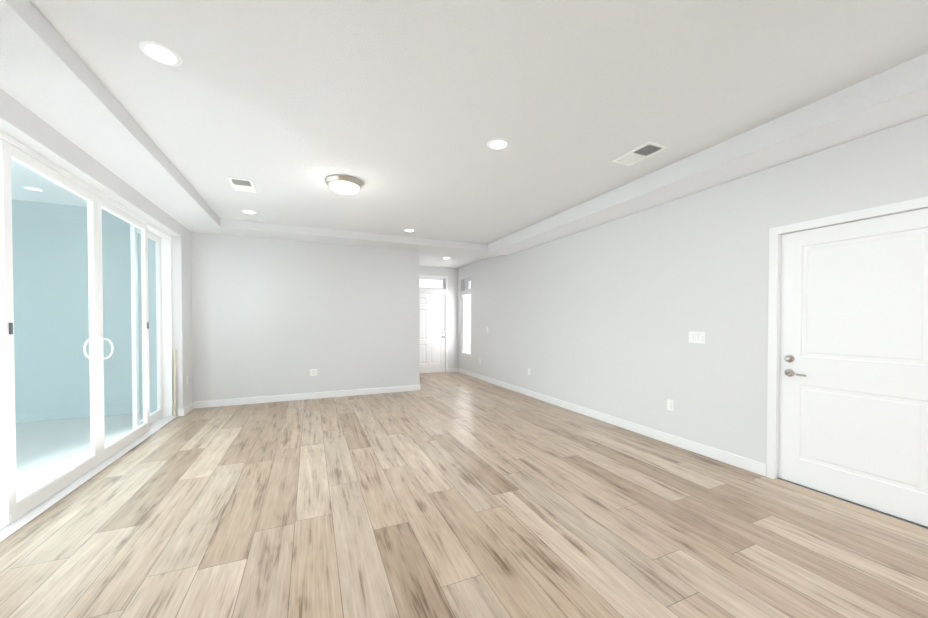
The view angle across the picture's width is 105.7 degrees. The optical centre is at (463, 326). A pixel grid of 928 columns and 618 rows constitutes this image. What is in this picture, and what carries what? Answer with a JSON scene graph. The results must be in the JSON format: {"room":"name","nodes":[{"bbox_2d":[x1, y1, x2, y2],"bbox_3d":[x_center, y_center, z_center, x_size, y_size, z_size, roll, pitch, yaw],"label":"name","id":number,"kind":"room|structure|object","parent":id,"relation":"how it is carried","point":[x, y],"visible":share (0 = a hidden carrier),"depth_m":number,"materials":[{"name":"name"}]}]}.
{"room":"empty living room","nodes":[
{"label":"empty living room","id":0,"kind":"room"},
{"bbox_2d":[0,88,192,415],"bbox_3d":[-2.868,-0.188,2.144,0.260,2.950,11.600,0,1,-24],"label":"wall","id":1,"kind":"structure","parent":0,"point":[22,124],"depth_m":3.55,"materials":[{"name":"white paint"}]},
{"bbox_2d":[0,130,176,541],"bbox_3d":[-3.280,0.026,3.059,0.225,2.498,3.876,0,1,-24],"label":"sliding door","id":2,"kind":"structure","parent":1,"relation":"in","point":[16,514],"depth_m":3.10,"materials":[{"name":"white plastic"}]},
{"bbox_2d":[173,350,175,415],"bbox_3d":[-3.984,0.777,4.842,0.038,0.903,0.031,0,1,-24],"label":"wooden dowel","id":3,"kind":"object","parent":2,"relation":"in","point":[174,403],"visible":0.92,"depth_m":4.83,"materials":[{"name":"beige wood"}]},
{"bbox_2d":[177,401,196,416],"bbox_3d":[-4.011,1.197,5.093,0.046,0.105,0.434,0,1,-24],"label":"baseboard","id":4,"kind":"structure","parent":1,"relation":"attached to","point":[181,412],"depth_m":5.05,"materials":[{"name":"white wood"}]},
{"bbox_2d":[0,0,499,256],"bbox_3d":[0.063,-1.514,2.218,5.185,0.260,8.980,0,1,-24],"label":"ceiling","id":5,"kind":"structure","parent":0,"point":[48,76],"depth_m":2.53,"materials":[{"name":"white paint"}]},
{"bbox_2d":[191,232,419,401],"bbox_3d":[-2.924,-0.251,7.036,3.555,2.950,2.210,0,1,-24],"label":"wall","id":6,"kind":"structure","parent":0,"point":[272,317],"depth_m":5.90,"materials":[{"name":"white paint"}]},
{"bbox_2d":[197,385,419,407],"bbox_3d":[-2.473,1.184,6.040,3.569,0.105,0.018,0,1,-24],"label":"baseboard","id":7,"kind":"structure","parent":6,"relation":"attached to","point":[279,398],"depth_m":5.92,"materials":[{"name":"white wood"}]},
{"bbox_2d":[310,369,316,375],"bbox_3d":[-2.564,0.782,5.996,0.116,0.115,0.009,0,1,-24],"label":"electrical outlet","id":8,"kind":"object","parent":6,"relation":"attached to","point":[313,372],"visible":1,"depth_m":5.99,"materials":[{"name":"white plastic"}]},
{"bbox_2d":[419,266,457,367],"bbox_3d":[-0.946,-0.277,8.985,1.630,2.950,0.220,0,1,-24],"label":"wall","id":9,"kind":"structure","parent":0,"point":[451,274],"depth_m":9.14,"materials":[{"name":"white paint"}]},
{"bbox_2d":[419,293,444,372],"bbox_3d":[-0.895,0.174,8.905,0.908,2.018,0.126,0,1,-24],"label":"front door","id":10,"kind":"structure","parent":9,"relation":"in","point":[432,333],"depth_m":8.97,"materials":[{"name":"white wood"}]},
{"bbox_2d":[419,278,444,288],"bbox_3d":[-0.927,-1.091,8.961,0.912,0.278,0.060,0,1,-24],"label":"transom window","id":11,"kind":"structure","parent":9,"relation":"in","point":[431,285],"depth_m":9.00,"materials":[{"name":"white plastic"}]},
{"bbox_2d":[419,275,447,372],"bbox_3d":[-0.932,-0.046,8.986,1.030,2.488,0.236,0,1,-24],"label":"door frame","id":12,"kind":"structure","parent":9,"relation":"attached to","point":[434,291],"depth_m":9.06,"materials":[{"name":"white wood"}]},
{"bbox_2d":[419,251,488,267],"bbox_3d":[-0.504,-1.608,7.955,1.630,0.220,1.990,0,1,-24],"label":"ceiling","id":13,"kind":"structure","parent":0,"point":[432,259],"depth_m":7.87,"materials":[{"name":"white paint"}]},
{"bbox_2d":[0,372,927,617],"bbox_3d":[-0.353,1.334,3.159,5.665,0.120,11.410,0,1,-24],"label":"floor","id":14,"kind":"structure","parent":0,"point":[448,495],"depth_m":2.23,"materials":[{"name":"brown wood"}]},
{"bbox_2d":[770,478,927,535],"bbox_3d":[2.788,1.276,2.513,0.185,0.013,0.914,0,1,-24],"label":"threshold","id":15,"kind":"object","parent":14,"relation":"on","point":[895,520],"visible":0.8,"depth_m":2.48,"materials":[{"name":"beige wood"}]},
{"bbox_2d":[30,0,927,243],"bbox_3d":[-0.018,-1.577,2.433,4.280,0.140,7.440,0,1,-24],"label":"ceiling","id":16,"kind":"structure","parent":0,"point":[405,112],"depth_m":2.21,"materials":[{"name":"white paint"}]},
{"bbox_2d":[139,40,182,65],"bbox_3d":[-1.665,-1.496,1.933,0.184,0.009,0.184,0,1,-24],"label":"recessed light","id":17,"kind":"object","parent":16,"relation":"in","point":[160,53],"visible":1,"depth_m":1.92,"materials":[{"name":"white plastic"}]},
{"bbox_2d":[227,177,256,192],"bbox_3d":[-2.383,-1.519,3.791,0.220,0.011,0.385,0,1,-24],"label":"ceiling vent","id":18,"kind":"object","parent":16,"relation":"in","point":[240,184],"visible":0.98,"depth_m":3.77,"materials":[{"name":"white metal"}]},
{"bbox_2d":[241,210,256,213],"bbox_3d":[-2.877,-1.532,4.709,0.184,0.009,0.184,0,1,-24],"label":"recessed light","id":19,"kind":"object","parent":16,"relation":"in","point":[249,211],"visible":1,"depth_m":4.69,"materials":[{"name":"white"}]},
{"bbox_2d":[325,174,362,194],"bbox_3d":[-1.259,-1.465,3.704,0.380,0.116,0.380,0,1,-24],"label":"flush ceiling light","id":20,"kind":"object","parent":16,"relation":"attached to","point":[344,184],"visible":1,"depth_m":3.60,"materials":[{"name":"white glass"}]},
{"bbox_2d":[487,138,509,149],"bbox_3d":[0.285,-1.508,2.916,0.184,0.009,0.184,0,1,-24],"label":"recessed light","id":21,"kind":"object","parent":16,"relation":"in","point":[498,144],"visible":1,"depth_m":2.91,"materials":[{"name":"white plastic"}]},
{"bbox_2d":[612,141,667,165],"bbox_3d":[1.539,-1.510,3.092,0.220,0.011,0.385,0,1,-24],"label":"ceiling vent","id":22,"kind":"object","parent":16,"relation":"in","point":[642,152],"visible":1,"depth_m":3.08,"materials":[{"name":"white metal"}]},
{"bbox_2d":[458,115,927,463],"bbox_3d":[2.141,-0.215,4.229,0.220,2.950,11.410,0,1,-24],"label":"wall","id":23,"kind":"structure","parent":0,"point":[605,318],"depth_m":3.72,"materials":[{"name":"white paint"}]},
{"bbox_2d":[464,296,470,352],"bbox_3d":[0.162,-0.059,8.812,0.060,1.478,0.608,0,1,-24],"label":"window","id":24,"kind":"structure","parent":23,"relation":"in","point":[467,325],"depth_m":8.98,"materials":[{"name":"glass"}]},
{"bbox_2d":[462,294,470,353],"bbox_3d":[0.093,-0.064,8.782,0.040,1.466,0.598,0,1,-24],"label":"window blind","id":25,"kind":"object","parent":24,"relation":"attached to","point":[466,318],"visible":0.71,"depth_m":8.81,"materials":[{"name":"white plastic"}]},
{"bbox_2d":[464,278,470,290],"bbox_3d":[0.162,-1.049,8.799,0.060,0.298,0.608,0,1,-24],"label":"transom","id":26,"kind":"object","parent":23,"relation":"in","point":[467,284],"visible":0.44,"depth_m":8.95,"materials":[{"name":"glass"}]},
{"bbox_2d":[457,368,766,476],"bbox_3d":[1.200,1.183,6.103,0.018,0.105,6.815,0,1,-24],"label":"baseboard","id":27,"kind":"structure","parent":23,"relation":"attached to","point":[753,466],"depth_m":3.99,"materials":[{"name":"white wood"}]},
{"bbox_2d":[667,399,673,410],"bbox_3d":[2.219,0.846,3.780,0.009,0.115,0.070,0,1,-24],"label":"electrical outlet","id":28,"kind":"object","parent":23,"relation":"attached to","point":[670,404],"visible":1,"depth_m":3.77,"materials":[{"name":"white plastic"}]},
{"bbox_2d":[689,331,704,343],"bbox_3d":[2.329,0.109,3.518,0.009,0.115,0.162,0,1,-24],"label":"light switch","id":29,"kind":"object","parent":23,"relation":"attached to","point":[696,337],"visible":1,"depth_m":3.52,"materials":[{"name":"white plastic"}]},
{"bbox_2d":[766,196,927,478],"bbox_3d":[2.874,0.233,2.537,0.236,2.098,1.030,0,1,-24],"label":"door frame","id":30,"kind":"structure","parent":23,"relation":"attached to","point":[775,233],"depth_m":2.91,"materials":[{"name":"white wood"}]},
{"bbox_2d":[778,208,927,526],"bbox_3d":[2.803,0.258,2.506,0.098,2.018,0.908,0,1,-24],"label":"door","id":31,"kind":"structure","parent":23,"relation":"in","point":[853,398],"depth_m":2.50,"materials":[{"name":"white wood"}]},
{"bbox_2d":[488,53,927,255],"bbox_3d":[2.345,-1.493,2.921,0.440,0.320,8.440,0,1,-24],"label":"ceiling","id":32,"kind":"structure","parent":0,"point":[894,96],"depth_m":2.70,"materials":[{"name":"white paint"}]},
{"label":"outside","id":33,"kind":"structure","parent":0,"visible":0},
{"bbox_2d":[11,160,86,206],"bbox_3d":[-4.409,-1.659,1.038,3.435,0.120,7.600,0,1,-24],"label":"ceiling","id":34,"kind":"structure","parent":33,"point":[44,182],"depth_m":4.24,"materials":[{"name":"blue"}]},
{"bbox_2d":[15,412,152,499],"bbox_3d":[-5.005,1.381,0.817,4.735,0.128,7.600,0,1,-24],"label":"floor","id":35,"kind":"structure","parent":33,"point":[20,452],"depth_m":3.80,"materials":[{"name":"white concrete"}]},
{"bbox_2d":[12,200,156,422],"bbox_3d":[-7.030,-0.319,4.182,5.735,3.440,0.230,0,1,-24],"label":"wall","id":36,"kind":"structure","parent":33,"point":[65,287],"depth_m":4.77,"materials":[{"name":"blue paint"}]}
]}

